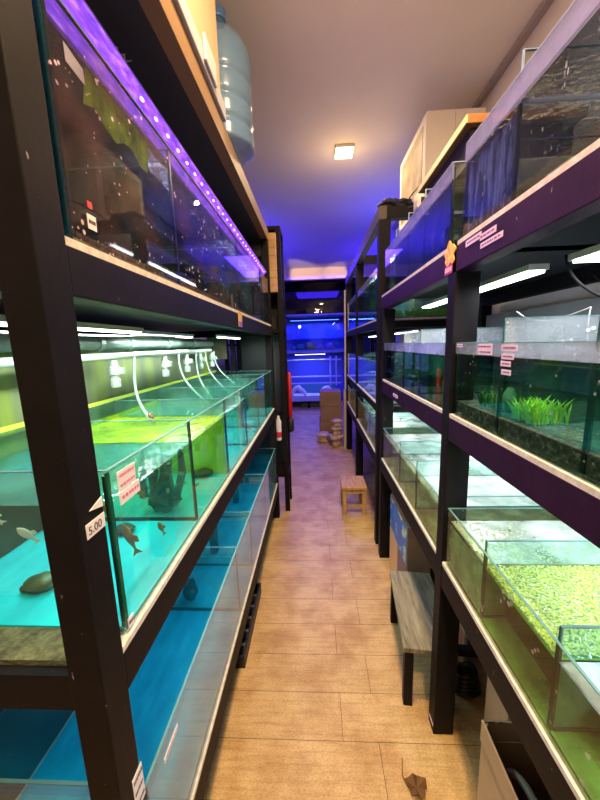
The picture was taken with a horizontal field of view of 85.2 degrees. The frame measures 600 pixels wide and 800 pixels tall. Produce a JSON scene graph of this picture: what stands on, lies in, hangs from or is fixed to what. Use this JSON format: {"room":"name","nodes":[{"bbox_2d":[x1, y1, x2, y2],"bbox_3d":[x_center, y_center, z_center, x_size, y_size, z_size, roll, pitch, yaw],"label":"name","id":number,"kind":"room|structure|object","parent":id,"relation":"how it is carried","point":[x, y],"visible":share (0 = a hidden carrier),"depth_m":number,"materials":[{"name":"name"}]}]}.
{"room":"aquarium fish shop","nodes":[
{"label":"aquarium fish shop","id":0,"kind":"room"},
{"bbox_2d":[155,247,238,407],"bbox_3d":[-1.379,-0.626,3.765,0.100,3.050,10.100,-1,10,3],"label":"wall","id":1,"kind":"structure","parent":0,"point":[221,363],"depth_m":5.15,"materials":[{"name":"paint"}]},
{"bbox_2d":[284,265,393,280],"bbox_3d":[0.597,-2.637,6.792,3.630,0.220,0.120,-1,10,3],"label":"trim","id":2,"kind":"structure","parent":1,"relation":"attached to","point":[324,273],"depth_m":6.74,"materials":[{"name":"beige"}]},
{"bbox_2d":[284,279,390,285],"bbox_3d":[0.635,-2.817,7.638,3.830,0.050,1.750,-1,10,3],"label":"ceiling","id":3,"kind":"structure","parent":0,"point":[330,280],"depth_m":7.71,"materials":[{"name":"grey"}]},
{"bbox_2d":[203,399,487,799],"bbox_3d":[0.531,0.853,3.982,3.830,0.050,10.200,-1,10,3],"label":"floor","id":4,"kind":"structure","parent":0,"point":[316,710],"depth_m":1.47,"materials":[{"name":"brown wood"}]},
{"bbox_2d":[0,0,279,799],"bbox_3d":[-0.780,0.061,1.628,1.037,2.378,2.285,-1,10,3],"label":"rack","id":5,"kind":"object","parent":4,"relation":"on","point":[51,281],"visible":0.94,"depth_m":0.54,"materials":[{"name":"metal"}]},
{"bbox_2d":[0,314,143,333],"bbox_3d":[-0.581,-0.198,0.881,0.035,0.020,0.550,-1,10,3],"label":"lamp","id":6,"kind":"object","parent":5,"relation":"attached to","point":[82,326],"visible":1,"depth_m":0.94,"materials":[{"name":"grey"}]},
{"bbox_2d":[0,322,141,333],"bbox_3d":[-0.581,-0.191,0.883,0.027,0.006,0.530,-1,10,3],"label":"diffuser","id":7,"kind":"object","parent":6,"relation":"attached to","point":[82,326],"depth_m":0.95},
{"bbox_2d":[0,330,175,337],"bbox_3d":[-0.606,-0.202,1.009,0.011,0.013,1.000,-1,10,4],"label":"cable","id":8,"kind":"object","parent":6,"relation":"attached to","point":[1,331],"visible":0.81,"depth_m":1.10,"materials":[{"name":"white plastic"}]},
{"bbox_2d":[0,349,211,367],"bbox_3d":[-0.675,-0.198,1.409,0.023,0.023,1.820,-1,10,3],"label":"pipe","id":9,"kind":"object","parent":5,"relation":"attached to","point":[4,362],"visible":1,"depth_m":1.24,"materials":[{"name":"grey plastic"}]},
{"bbox_2d":[108,360,124,387],"bbox_3d":[-0.675,-0.096,1.203,0.054,0.100,0.038,-1,10,3],"label":"valve","id":10,"kind":"object","parent":9,"relation":"hanging from","point":[114,370],"visible":1,"depth_m":1.19,"materials":[{"name":"grey plastic"}]},
{"bbox_2d":[132,357,163,429],"bbox_3d":[-0.602,-0.026,1.250,0.046,0.275,0.243,-11,13,-43],"label":"air hose","id":11,"kind":"object","parent":9,"relation":"hanging from","point":[133,358],"visible":0.9,"depth_m":1.26,"materials":[{"name":"grey"}]},
{"bbox_2d":[161,356,172,376],"bbox_3d":[-0.657,-0.165,1.607,0.054,0.100,0.038,-1,10,3],"label":"valve","id":12,"kind":"object","parent":9,"relation":"hanging from","point":[165,363],"visible":1,"depth_m":1.60,"materials":[{"name":"grey plastic"}]},
{"bbox_2d":[183,354,193,371],"bbox_3d":[-0.644,-0.212,1.882,0.054,0.100,0.038,-1,10,3],"label":"valve","id":13,"kind":"object","parent":9,"relation":"hanging from","point":[186,360],"visible":1,"depth_m":1.87,"materials":[{"name":"grey plastic"}]},
{"bbox_2d":[177,354,208,404],"bbox_3d":[-0.575,-0.111,1.741,0.177,0.275,0.028,2,10,20],"label":"air hose","id":14,"kind":"object","parent":9,"relation":"hanging from","point":[179,364],"visible":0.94,"depth_m":1.74,"materials":[{"name":"grey"}]},
{"bbox_2d":[197,353,205,368],"bbox_3d":[-0.634,-0.249,2.099,0.054,0.100,0.038,-1,10,3],"label":"valve","id":15,"kind":"object","parent":9,"relation":"hanging from","point":[200,359],"visible":0.99,"depth_m":2.09,"materials":[{"name":"grey plastic"}]},
{"bbox_2d":[195,352,211,397],"bbox_3d":[-0.591,-0.148,1.963,0.036,0.274,0.180,-10,13,-41],"label":"air hose","id":16,"kind":"object","parent":9,"relation":"hanging from","point":[201,382],"visible":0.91,"depth_m":1.97,"materials":[{"name":"grey"}]},
{"bbox_2d":[0,334,213,351],"bbox_3d":[-0.713,-0.256,1.477,0.056,0.056,1.970,-1,10,3],"label":"pipe","id":17,"kind":"object","parent":5,"relation":"attached to","point":[94,343],"visible":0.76,"depth_m":1.32,"materials":[{"name":"grey plastic"}]},
{"bbox_2d":[0,370,272,629],"bbox_3d":[-0.500,0.093,1.618,0.462,0.322,2.110,-1,10,3],"label":"aquarium","id":18,"kind":"object","parent":5,"relation":"on","point":[216,441],"visible":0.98,"depth_m":0.92,"materials":[{"name":"clear glass"}]},
{"bbox_2d":[16,528,41,544],"bbox_3d":[-0.550,0.276,0.664,0.007,0.052,0.037,7,13,40],"label":"fish","id":19,"kind":"object","parent":18,"relation":"in","point":[22,532],"visible":1,"depth_m":0.66},
{"bbox_2d":[19,571,52,592],"bbox_3d":[-0.560,0.392,0.703,0.072,0.029,0.054,-1,10,3],"label":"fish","id":20,"kind":"object","parent":18,"relation":"in","point":[41,582],"visible":0.95,"depth_m":0.69,"materials":[{"name":"green stone"}]},
{"bbox_2d":[116,523,135,534],"bbox_3d":[-0.490,0.357,0.906,0.063,0.024,0.043,-1,10,3],"label":"ornament","id":21,"kind":"object","parent":18,"relation":"in","point":[130,526],"visible":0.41,"depth_m":0.90,"materials":[{"name":"green stone"}]},
{"bbox_2d":[119,466,134,486],"bbox_3d":[-0.318,0.140,0.601,0.001,0.023,0.046,-1,10,3],"label":"print","id":22,"kind":"object","parent":18,"relation":"on","point":[127,474],"depth_m":0.60,"materials":[{"name":"pink"}]},
{"bbox_2d":[122,483,138,498],"bbox_3d":[-0.317,0.171,0.612,0.001,0.006,0.054,-1,10,3],"label":"print","id":23,"kind":"object","parent":18,"relation":"attached to","point":[133,488],"depth_m":0.61,"materials":[{"name":"pink"}]},
{"bbox_2d":[122,524,142,556],"bbox_3d":[-0.384,0.318,0.746,0.037,0.087,0.008,-10,12,-39],"label":"fish","id":24,"kind":"object","parent":18,"relation":"in","point":[129,537],"visible":1,"depth_m":0.74},
{"bbox_2d":[138,445,185,513],"bbox_3d":[-0.425,0.245,1.008,0.158,0.211,0.088,-1,10,3],"label":"driftwood","id":25,"kind":"object","parent":18,"relation":"in","point":[163,496],"visible":0.98,"depth_m":1.00,"materials":[{"name":"black wood"}]},
{"bbox_2d":[194,467,213,477],"bbox_3d":[-0.383,0.285,1.285,0.087,0.033,0.061,-1,10,3],"label":"ornament","id":26,"kind":"object","parent":18,"relation":"in","point":[202,472],"visible":0.87,"depth_m":1.27,"materials":[{"name":"green stone"}]},
{"bbox_2d":[237,394,243,424],"bbox_3d":[-0.380,0.061,2.095,0.030,0.201,0.030,-1,10,3],"label":"tube","id":27,"kind":"object","parent":18,"relation":"in","point":[240,405],"visible":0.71,"depth_m":2.08,"materials":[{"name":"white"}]},
{"bbox_2d":[0,448,276,799],"bbox_3d":[-0.482,0.746,1.730,0.465,0.317,2.130,-1,10,3],"label":"aquarium","id":28,"kind":"object","parent":5,"relation":"on","point":[173,693],"visible":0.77,"depth_m":1.16,"materials":[{"name":"clear glass"}]},
{"bbox_2d":[183,577,197,601],"bbox_3d":[-0.507,0.878,1.516,0.063,0.108,0.088,-1,10,3],"label":"pump","id":29,"kind":"object","parent":28,"relation":"in","point":[190,590],"visible":0.95,"depth_m":1.49,"materials":[{"name":"black"}]},
{"bbox_2d":[209,526,218,553],"bbox_3d":[-0.493,0.745,1.852,0.040,0.262,0.050,-1,10,3],"label":"filter","id":30,"kind":"object","parent":28,"relation":"in","point":[214,542],"visible":0.49,"depth_m":1.84,"materials":[{"name":"black"}]},
{"bbox_2d":[134,766,144,799],"bbox_3d":[-0.298,0.720,0.607,0.001,0.056,0.026,-1,10,3],"label":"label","id":31,"kind":"object","parent":5,"relation":"attached to","point":[139,786],"depth_m":0.61,"materials":[{"name":"white"}]},
{"bbox_2d":[31,0,268,323],"bbox_3d":[-0.518,-0.574,1.505,0.460,0.332,2.110,-1,10,3],"label":"aquarium","id":32,"kind":"object","parent":5,"relation":"on","point":[127,214],"visible":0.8,"depth_m":0.89,"materials":[{"name":"clear glass"}]},
{"bbox_2d":[45,0,265,277],"bbox_3d":[-0.326,-0.779,1.466,0.046,0.051,2.090,-1,10,3],"label":"led light strip","id":33,"kind":"object","parent":32,"relation":"on","point":[80,11],"visible":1,"depth_m":0.69,"materials":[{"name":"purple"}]},
{"bbox_2d":[128,330,193,337],"bbox_3d":[-0.631,-0.310,1.550,0.035,0.020,0.600,-1,10,3],"label":"lamp","id":34,"kind":"object","parent":5,"relation":"attached to","point":[177,335],"visible":0.61,"depth_m":1.50,"materials":[{"name":"grey"}]},
{"bbox_2d":[131,334,192,337],"bbox_3d":[-0.630,-0.303,1.551,0.027,0.006,0.580,-1,10,3],"label":"diffuser","id":35,"kind":"object","parent":34,"relation":"attached to","point":[176,335],"depth_m":1.61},
{"bbox_2d":[173,0,225,121],"bbox_3d":[-0.554,-1.294,0.815,0.488,0.550,0.912,-1,10,3],"label":"storage box","id":36,"kind":"object","parent":5,"relation":"on","point":[197,17],"visible":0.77,"depth_m":1.06,"materials":[{"name":"cardboard"}]},
{"bbox_2d":[216,334,240,338],"bbox_3d":[-0.480,-0.429,2.223,0.035,0.020,0.520,-1,10,3],"label":"lamp","id":37,"kind":"object","parent":5,"relation":"attached to","point":[217,335],"visible":1,"depth_m":2.13,"materials":[{"name":"grey"}]},
{"bbox_2d":[215,4,254,164],"bbox_3d":[-0.358,-1.425,1.478,0.274,0.570,0.274,-1,10,3],"label":"water jug","id":38,"kind":"object","parent":5,"relation":"on","point":[234,59],"visible":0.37,"depth_m":1.40,"materials":[{"name":"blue plastic"}]},
{"bbox_2d":[225,338,238,407],"bbox_3d":[-0.639,-0.587,5.642,0.590,2.300,2.650,-1,10,3],"label":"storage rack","id":39,"kind":"object","parent":4,"relation":"on","point":[227,362],"visible":0.04,"depth_m":4.35,"materials":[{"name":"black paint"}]},
{"bbox_2d":[235,583,261,667],"bbox_3d":[-0.303,1.196,1.773,0.108,0.065,0.480,-1,10,3],"label":"tray","id":40,"kind":"object","parent":4,"relation":"on","point":[247,636],"visible":0.38,"depth_m":1.70,"materials":[{"name":"black"}]},
{"bbox_2d":[223,226,291,510],"bbox_3d":[-0.350,-0.198,2.922,0.460,2.430,0.270,-1,10,3],"label":"shelving rack","id":41,"kind":"object","parent":4,"relation":"on","point":[251,351],"visible":0.54,"depth_m":2.98,"materials":[{"name":"metal"}]},
{"bbox_2d":[207,337,227,359],"bbox_3d":[-0.695,-0.433,2.736,0.160,0.185,0.030,-1,10,3],"label":"box","id":42,"kind":"object","parent":41,"relation":"attached to","point":[219,347],"visible":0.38,"depth_m":2.72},
{"bbox_2d":[243,464,290,476],"bbox_3d":[-0.324,0.659,3.068,0.460,0.030,0.266,-1,10,3],"label":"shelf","id":43,"kind":"object","parent":41,"relation":"attached to","point":[253,468],"depth_m":3.01,"materials":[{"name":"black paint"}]},
{"bbox_2d":[266,226,282,238],"bbox_3d":[-0.385,-1.381,2.721,0.460,0.030,0.266,-1,10,3],"label":"shelf","id":44,"kind":"object","parent":41,"relation":"attached to","point":[271,229],"depth_m":2.58,"materials":[{"name":"black paint"}]},
{"bbox_2d":[276,415,281,440],"bbox_3d":[-0.185,0.244,2.828,0.049,0.220,0.048,-1,10,3],"label":"bottle","id":45,"kind":"object","parent":41,"relation":"hanging from","point":[278,421],"visible":0.88,"depth_m":2.81,"materials":[{"name":"white plastic"}]},
{"bbox_2d":[276,412,288,420],"bbox_3d":[-0.340,0.146,2.981,0.460,0.030,0.266,-1,10,3],"label":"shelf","id":46,"kind":"object","parent":41,"relation":"attached to","point":[282,417],"depth_m":2.84,"materials":[{"name":"black paint"}]},
{"bbox_2d":[287,372,293,431],"bbox_3d":[-0.093,0.025,3.056,0.060,0.570,0.060,-1,10,3],"label":"cylinder","id":47,"kind":"object","parent":41,"relation":"hanging from","point":[290,420],"visible":1,"depth_m":3.04,"materials":[{"name":"red plastic"}]},
{"bbox_2d":[291,381,334,407],"bbox_3d":[0.248,-0.139,8.070,1.300,0.550,0.760,-1,10,3],"label":"tank","id":48,"kind":"object","parent":4,"relation":"on","point":[312,390],"visible":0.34,"depth_m":8.38,"materials":[{"name":"blue glass"}]},
{"bbox_2d":[292,385,306,395],"bbox_3d":[-0.034,-0.226,7.885,0.392,0.263,0.130,-1,10,3],"label":"arch","id":49,"kind":"object","parent":48,"relation":"on","point":[299,388],"visible":0.9,"depth_m":7.84,"materials":[{"name":"white"}]},
{"bbox_2d":[287,356,340,384],"bbox_3d":[0.313,-0.698,7.910,1.370,0.700,0.036,-1,10,3],"label":"frame","id":50,"kind":"object","parent":48,"relation":"on","point":[330,359],"visible":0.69,"depth_m":7.90,"materials":[{"name":"blue"}]},
{"bbox_2d":[285,282,352,400],"bbox_3d":[0.351,-1.350,8.157,1.850,2.900,0.650,-1,10,3],"label":"stand","id":51,"kind":"object","parent":4,"relation":"on","point":[306,300],"visible":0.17,"depth_m":7.78,"materials":[{"name":"black paint"}]},
{"bbox_2d":[290,318,338,320],"bbox_3d":[0.355,-1.972,7.994,1.200,0.040,0.040,-1,10,3],"label":"lamp","id":52,"kind":"object","parent":51,"relation":"attached to","point":[320,318],"visible":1,"depth_m":7.98,"materials":[{"name":"black paint"}]},
{"bbox_2d":[286,322,343,351],"bbox_3d":[0.368,-1.552,8.075,1.600,0.674,0.460,-1,10,3],"label":"aquarium","id":53,"kind":"object","parent":51,"relation":"on","point":[323,334],"visible":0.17,"depth_m":8.28,"materials":[{"name":"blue glass"}]},
{"bbox_2d":[286,313,343,317],"bbox_3d":[0.330,-2.076,8.033,1.730,0.035,0.650,-1,10,3],"label":"shelf","id":54,"kind":"object","parent":51,"relation":"attached to","point":[288,315],"depth_m":7.78,"materials":[{"name":"grey"}]},
{"bbox_2d":[287,350,343,353],"bbox_3d":[0.356,-1.209,8.181,1.730,0.035,0.650,-1,10,3],"label":"shelf","id":55,"kind":"object","parent":51,"relation":"attached to","point":[341,351],"depth_m":7.88,"materials":[{"name":"grey"}]},
{"bbox_2d":[315,431,329,442],"bbox_3d":[0.361,0.572,5.068,0.227,0.150,0.230,0,10,12],"label":"rock","id":56,"kind":"object","parent":4,"relation":"on","point":[322,435],"visible":0.97,"depth_m":5.00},
{"bbox_2d":[319,416,340,433],"bbox_3d":[0.510,0.437,5.536,0.350,0.249,0.401,-1,10,3],"label":"carton","id":57,"kind":"object","parent":4,"relation":"on","point":[324,425],"visible":0.38,"depth_m":5.34,"materials":[{"name":"brown cardboard"}]},
{"bbox_2d":[320,406,341,420],"bbox_3d":[0.518,0.189,5.503,0.340,0.249,0.381,-1,10,3],"label":"carton","id":58,"kind":"object","parent":57,"relation":"on","point":[328,413],"visible":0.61,"depth_m":5.32,"materials":[{"name":"brown cardboard"}]},
{"bbox_2d":[319,388,340,405],"bbox_3d":[0.500,-0.050,5.448,0.340,0.239,0.371,-1,10,3],"label":"carton","id":59,"kind":"object","parent":58,"relation":"on","point":[328,397],"visible":1,"depth_m":5.27,"materials":[{"name":"brown cardboard"}]},
{"bbox_2d":[327,433,343,446],"bbox_3d":[0.538,0.591,4.882,0.251,0.165,0.252,-8,11,-31],"label":"rock","id":60,"kind":"object","parent":4,"relation":"on","point":[336,439],"visible":0.9,"depth_m":4.81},
{"bbox_2d":[343,389,345,447],"bbox_3d":[0.644,0.274,4.679,0.030,0.850,0.060,-1,10,3],"label":"wooden board","id":61,"kind":"object","parent":4,"relation":"on","point":[344,390],"visible":1,"depth_m":4.65,"materials":[{"name":"brown wood"}]},
{"bbox_2d":[339,476,366,514],"bbox_3d":[0.482,0.867,2.981,0.220,0.262,0.260,-1,10,3],"label":"wooden stool","id":62,"kind":"object","parent":4,"relation":"on","point":[349,484],"visible":1,"depth_m":2.88,"materials":[{"name":"brown wood"}]},
{"bbox_2d":[355,291,376,400],"bbox_3d":[1.527,-0.776,6.373,0.650,2.300,2.150,-1,10,3],"label":"storage rack","id":63,"kind":"object","parent":4,"relation":"on","point":[372,340],"visible":0.08,"depth_m":5.29,"materials":[{"name":"black paint"}]},
{"bbox_2d":[364,292,376,307],"bbox_3d":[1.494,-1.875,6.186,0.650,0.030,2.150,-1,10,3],"label":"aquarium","id":64,"kind":"object","parent":63,"relation":"attached to","point":[366,298],"depth_m":5.65,"materials":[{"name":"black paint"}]},
{"bbox_2d":[389,494,429,572],"bbox_3d":[0.653,0.903,1.974,0.130,0.520,0.400,-1,10,3],"label":"box","id":65,"kind":"object","parent":4,"relation":"on","point":[406,554],"visible":0.54,"depth_m":1.84,"materials":[{"name":"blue cardboard"}]},
{"bbox_2d":[389,497,406,571],"bbox_3d":[0.589,0.904,1.977,0.002,0.500,0.380,-1,10,3],"label":"picture","id":66,"kind":"object","parent":65,"relation":"attached to","point":[398,522],"depth_m":1.96},
{"bbox_2d":[344,205,479,543],"bbox_3d":[0.906,-0.276,3.395,0.675,2.350,2.340,-1,10,3],"label":"rack","id":67,"kind":"object","parent":4,"relation":"on","point":[380,227],"depth_m":2.44,"materials":[{"name":"black paint"}]},
{"bbox_2d":[348,386,408,415],"bbox_3d":[0.927,-0.020,4.012,0.586,0.227,0.970,-1,10,3],"label":"aquarium","id":68,"kind":"object","parent":67,"relation":"on","point":[352,403],"visible":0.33,"depth_m":4.00,"materials":[{"name":"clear glass"}]},
{"bbox_2d":[347,353,411,381],"bbox_3d":[0.915,-0.416,3.944,0.586,0.282,0.970,-1,10,3],"label":"aquarium","id":69,"kind":"object","parent":67,"relation":"on","point":[351,358],"visible":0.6,"depth_m":3.88,"materials":[{"name":"clear glass"}]},
{"bbox_2d":[347,292,413,330],"bbox_3d":[0.897,-1.017,3.842,0.586,0.342,0.970,-1,10,3],"label":"aquarium","id":70,"kind":"object","parent":67,"relation":"on","point":[351,306],"visible":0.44,"depth_m":3.72,"materials":[{"name":"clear glass"}]},
{"bbox_2d":[377,198,413,206],"bbox_3d":[0.646,-1.289,2.165,0.281,0.084,0.210,-1,10,3],"label":"bag","id":71,"kind":"object","parent":67,"relation":"on","point":[388,201],"visible":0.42,"depth_m":2.09,"materials":[{"name":"plastic"}]},
{"bbox_2d":[357,397,440,449],"bbox_3d":[0.876,0.169,2.914,0.586,0.227,1.080,-1,10,3],"label":"aquarium","id":72,"kind":"object","parent":67,"relation":"on","point":[400,424],"visible":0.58,"depth_m":2.79,"materials":[{"name":"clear glass"}]},
{"bbox_2d":[357,355,444,400],"bbox_3d":[0.865,-0.228,2.846,0.586,0.282,1.080,-1,10,3],"label":"aquarium","id":73,"kind":"object","parent":67,"relation":"on","point":[437,370],"visible":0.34,"depth_m":2.87,"materials":[{"name":"clear glass"}]},
{"bbox_2d":[357,266,446,326],"bbox_3d":[0.847,-0.829,2.744,0.586,0.342,1.080,-1,10,3],"label":"aquarium","id":74,"kind":"object","parent":67,"relation":"on","point":[360,295],"visible":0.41,"depth_m":2.95,"materials":[{"name":"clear glass"}]},
{"bbox_2d":[395,307,446,316],"bbox_3d":[0.839,-0.622,2.300,0.498,0.055,0.110,-1,10,3],"label":"plant","id":75,"kind":"object","parent":74,"relation":"on","point":[443,311],"visible":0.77,"depth_m":2.29,"materials":[{"name":"green plant"}]},
{"bbox_2d":[399,107,485,237],"bbox_3d":[0.984,-1.574,2.360,0.362,0.548,0.632,-1,10,3],"label":"carton","id":76,"kind":"object","parent":67,"relation":"on","point":[437,127],"visible":0.48,"depth_m":2.06,"materials":[{"name":"beige"}]},
{"bbox_2d":[401,127,422,224],"bbox_3d":[0.804,-1.584,2.367,0.002,0.420,0.510,-1,10,3],"label":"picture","id":77,"kind":"object","parent":76,"relation":"attached to","point":[412,167],"depth_m":2.30},
{"bbox_2d":[402,758,426,799],"bbox_3d":[0.382,1.306,1.117,0.103,0.024,0.071,7,13,42],"label":"dried leaf","id":78,"kind":"object","parent":4,"relation":"on","point":[417,785],"visible":1,"depth_m":1.11,"materials":[{"name":"brown"}]},
{"bbox_2d":[390,570,477,705],"bbox_3d":[0.608,1.097,1.542,0.353,0.285,0.478,-1,10,3],"label":"bench","id":79,"kind":"object","parent":4,"relation":"on","point":[412,593],"visible":0.77,"depth_m":1.46,"materials":[{"name":"grey wood"}]},
{"bbox_2d":[458,624,466,661],"bbox_3d":[0.767,0.948,1.600,0.012,0.550,0.300,0,10,8],"label":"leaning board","id":80,"kind":"object","parent":4,"relation":"on","point":[462,635],"visible":0.02,"depth_m":1.50,"materials":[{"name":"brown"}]},
{"bbox_2d":[455,662,480,696],"bbox_3d":[0.717,1.204,1.413,0.130,0.102,0.108,-1,10,3],"label":"coil","id":81,"kind":"object","parent":4,"relation":"on","point":[467,678],"visible":0.8,"depth_m":1.38,"materials":[{"name":"black"}]},
{"bbox_2d":[378,138,599,799],"bbox_3d":[0.807,0.435,0.919,0.657,1.787,2.576,-1,10,3],"label":"rack","id":82,"kind":"object","parent":4,"relation":"on","point":[558,216],"visible":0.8,"depth_m":0.98,"materials":[{"name":"black paint"}]},
{"bbox_2d":[421,295,447,307],"bbox_3d":[0.589,-0.427,1.393,0.104,0.020,0.428,-1,10,3],"label":"lamp","id":83,"kind":"object","parent":82,"relation":"attached to","point":[442,300],"depth_m":1.46,"materials":[{"name":"grey"}]},
{"bbox_2d":[444,241,455,275],"bbox_3d":[0.462,-0.441,1.008,0.005,0.099,0.083,-1,10,3],"label":"charm","id":84,"kind":"object","parent":82,"relation":"hanging from","point":[449,256],"visible":1,"depth_m":1.00,"materials":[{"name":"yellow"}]},
{"bbox_2d":[386,156,572,291],"bbox_3d":[0.750,-0.713,1.476,0.518,0.289,0.965,-1,10,3],"label":"aquarium","id":85,"kind":"object","parent":82,"relation":"on","point":[443,222],"visible":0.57,"depth_m":1.23,"materials":[{"name":"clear glass"}]},
{"bbox_2d":[418,111,570,214],"bbox_3d":[0.738,-0.904,1.301,0.376,0.132,0.505,-1,10,3],"label":"box","id":86,"kind":"object","parent":85,"relation":"on","point":[456,149],"visible":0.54,"depth_m":1.14,"materials":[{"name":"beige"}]},
{"bbox_2d":[405,185,424,211],"bbox_3d":[0.649,-1.074,1.658,0.103,0.078,0.489,-1,10,3],"label":"power strip","id":87,"kind":"object","parent":86,"relation":"on","point":[418,199],"visible":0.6,"depth_m":1.79,"materials":[{"name":"white plastic"}]},
{"bbox_2d":[383,427,597,547],"bbox_3d":[0.821,0.344,1.649,0.598,0.235,0.975,-1,10,3],"label":"aquarium","id":88,"kind":"object","parent":82,"relation":"on","point":[418,477],"visible":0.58,"depth_m":1.41,"materials":[{"name":"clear glass"}]},
{"bbox_2d":[384,325,599,406],"bbox_3d":[0.805,-0.196,1.557,0.598,0.279,0.975,-1,10,3],"label":"aquarium","id":89,"kind":"object","parent":82,"relation":"on","point":[564,380],"visible":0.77,"depth_m":1.45,"materials":[{"name":"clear glass"}]},
{"bbox_2d":[480,263,549,292],"bbox_3d":[0.568,-0.347,0.927,0.105,0.020,0.429,-1,10,3],"label":"lamp","id":90,"kind":"object","parent":82,"relation":"attached to","point":[522,273],"depth_m":0.88,"materials":[{"name":"grey"}]},
{"bbox_2d":[447,507,599,799],"bbox_3d":[0.766,0.549,0.458,0.598,0.235,1.285,-1,10,3],"label":"aquarium","id":91,"kind":"object","parent":82,"relation":"on","point":[564,690],"visible":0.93,"depth_m":0.75,"materials":[{"name":"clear glass"}]},
{"bbox_2d":[455,521,599,656],"bbox_3d":[0.775,0.459,0.703,0.594,0.004,0.745,-1,10,3],"label":"duckweed","id":92,"kind":"object","parent":91,"relation":"on","point":[531,595],"visible":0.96,"depth_m":0.75,"materials":[{"name":"plant"}]},
{"bbox_2d":[455,315,599,485],"bbox_3d":[0.750,0.009,0.366,0.600,0.279,1.285,-1,10,3],"label":"aquarium","id":93,"kind":"object","parent":82,"relation":"on","point":[574,446],"visible":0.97,"depth_m":0.70,"materials":[{"name":"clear glass"}]},
{"bbox_2d":[474,388,541,410],"bbox_3d":[0.571,-0.007,0.908,0.153,0.050,0.146,-1,10,3],"label":"plant","id":94,"kind":"object","parent":93,"relation":"on","point":[491,400],"visible":0.47,"depth_m":0.90,"materials":[{"name":"green plant"}]},
{"bbox_2d":[502,387,514,412],"bbox_3d":[0.532,0.000,0.829,0.031,0.067,0.034,-1,10,3],"label":"stone","id":95,"kind":"object","parent":93,"relation":"on","point":[509,393],"visible":0.88,"depth_m":0.82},
{"bbox_2d":[506,395,573,424],"bbox_3d":[0.539,0.019,0.734,0.124,0.055,0.120,-1,10,3],"label":"plant","id":96,"kind":"object","parent":93,"relation":"in","point":[538,412],"visible":1,"depth_m":0.71,"materials":[{"name":"green plant"}]},
{"bbox_2d":[464,0,599,235],"bbox_3d":[0.695,-0.510,0.279,0.518,0.294,1.285,-1,10,3],"label":"aquarium","id":97,"kind":"object","parent":82,"relation":"on","point":[559,115],"visible":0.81,"depth_m":0.73,"materials":[{"name":"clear glass"}]},
{"bbox_2d":[516,306,590,321],"bbox_3d":[0.692,-0.238,0.903,0.007,0.038,0.210,-4,10,-14],"label":"cable","id":98,"kind":"object","parent":82,"relation":"attached to","point":[590,306],"visible":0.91,"depth_m":0.90,"materials":[{"name":"grey plastic"}]},
{"bbox_2d":[564,255,599,296],"bbox_3d":[0.690,-0.243,0.682,0.042,0.174,0.246,-9,12,-35],"label":"cable","id":99,"kind":"object","parent":82,"relation":"hanging from","point":[573,276],"visible":1,"depth_m":0.74,"materials":[{"name":"black plastic"}]},
{"bbox_2d":[568,244,599,262],"bbox_3d":[0.638,-0.270,0.458,0.100,0.020,0.550,-1,10,3],"label":"lamp","id":100,"kind":"object","parent":82,"relation":"attached to","point":[591,254],"visible":1,"depth_m":0.69,"materials":[{"name":"grey"}]},
{"bbox_2d":[573,252,599,262],"bbox_3d":[0.638,-0.263,0.459,0.092,0.006,0.530,-1,10,3],"label":"diffuser","id":101,"kind":"object","parent":100,"relation":"attached to","point":[578,257],"depth_m":0.70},
{"bbox_2d":[484,677,510,723],"bbox_3d":[0.856,1.111,1.131,0.350,0.380,0.132,-1,10,3],"label":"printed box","id":102,"kind":"object","parent":4,"relation":"on","point":[494,708],"visible":0.02,"depth_m":1.15,"materials":[{"name":"cardboard"}]},
{"bbox_2d":[477,720,551,799],"bbox_3d":[0.720,1.150,0.778,0.408,0.430,0.368,-1,10,3],"label":"carton","id":103,"kind":"object","parent":4,"relation":"on","point":[502,748],"visible":0.51,"depth_m":0.93,"materials":[{"name":"beige cardboard"}]},
{"bbox_2d":[505,768,537,799],"bbox_3d":[0.574,1.055,0.766,0.026,0.163,0.300,-3,10,-5],"label":"hose","id":104,"kind":"object","parent":103,"relation":"in","point":[513,774],"visible":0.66,"depth_m":0.83,"materials":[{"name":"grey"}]},
{"bbox_2d":[353,285,390,398],"bbox_3d":[0.715,-1.528,8.694,3.630,3.050,0.100,-1,10,3],"label":"wall","id":105,"kind":"structure","parent":0,"point":[366,354],"depth_m":8.59,"materials":[{"name":"blue paint"}]},
{"bbox_2d":[215,0,541,268],"bbox_3d":[0.401,-2.053,2.600,3.830,0.050,8.450,-1,10,3],"label":"ceiling","id":106,"kind":"structure","parent":0,"point":[366,74],"depth_m":2.04,"materials":[{"name":"paint"}]},
{"bbox_2d":[334,144,354,158],"bbox_3d":[0.359,-2.020,2.653,0.150,0.029,0.160,-1,10,3],"label":"recessed light","id":107,"kind":"object","parent":106,"relation":"in","point":[342,151],"visible":1,"depth_m":2.62,"materials":[{"name":"beige"}]},
{"bbox_2d":[335,147,352,158],"bbox_3d":[0.359,-2.010,2.655,0.134,0.009,0.144,-1,10,3],"label":"diffuser","id":108,"kind":"object","parent":107,"relation":"attached to","point":[340,152],"depth_m":2.64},
{"bbox_2d":[394,0,599,455],"bbox_3d":[1.259,-0.354,1.710,0.100,3.050,6.200,-1,10,3],"label":"wall","id":109,"kind":"structure","parent":0,"point":[583,10],"depth_m":1.63,"materials":[{"name":"paint"}]},
{"bbox_2d":[392,0,553,229],"bbox_3d":[1.147,-1.841,1.459,0.035,0.030,6.200,-1,10,3],"label":"trim","id":110,"kind":"structure","parent":109,"relation":"attached to","point":[544,5],"depth_m":1.75,"materials":[{"name":"beige"}]},
{"bbox_2d":[485,297,599,338],"bbox_3d":[1.127,-0.244,0.820,0.080,0.140,2.600,-1,10,3],"label":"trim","id":111,"kind":"structure","parent":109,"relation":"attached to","point":[568,326],"depth_m":1.46,"materials":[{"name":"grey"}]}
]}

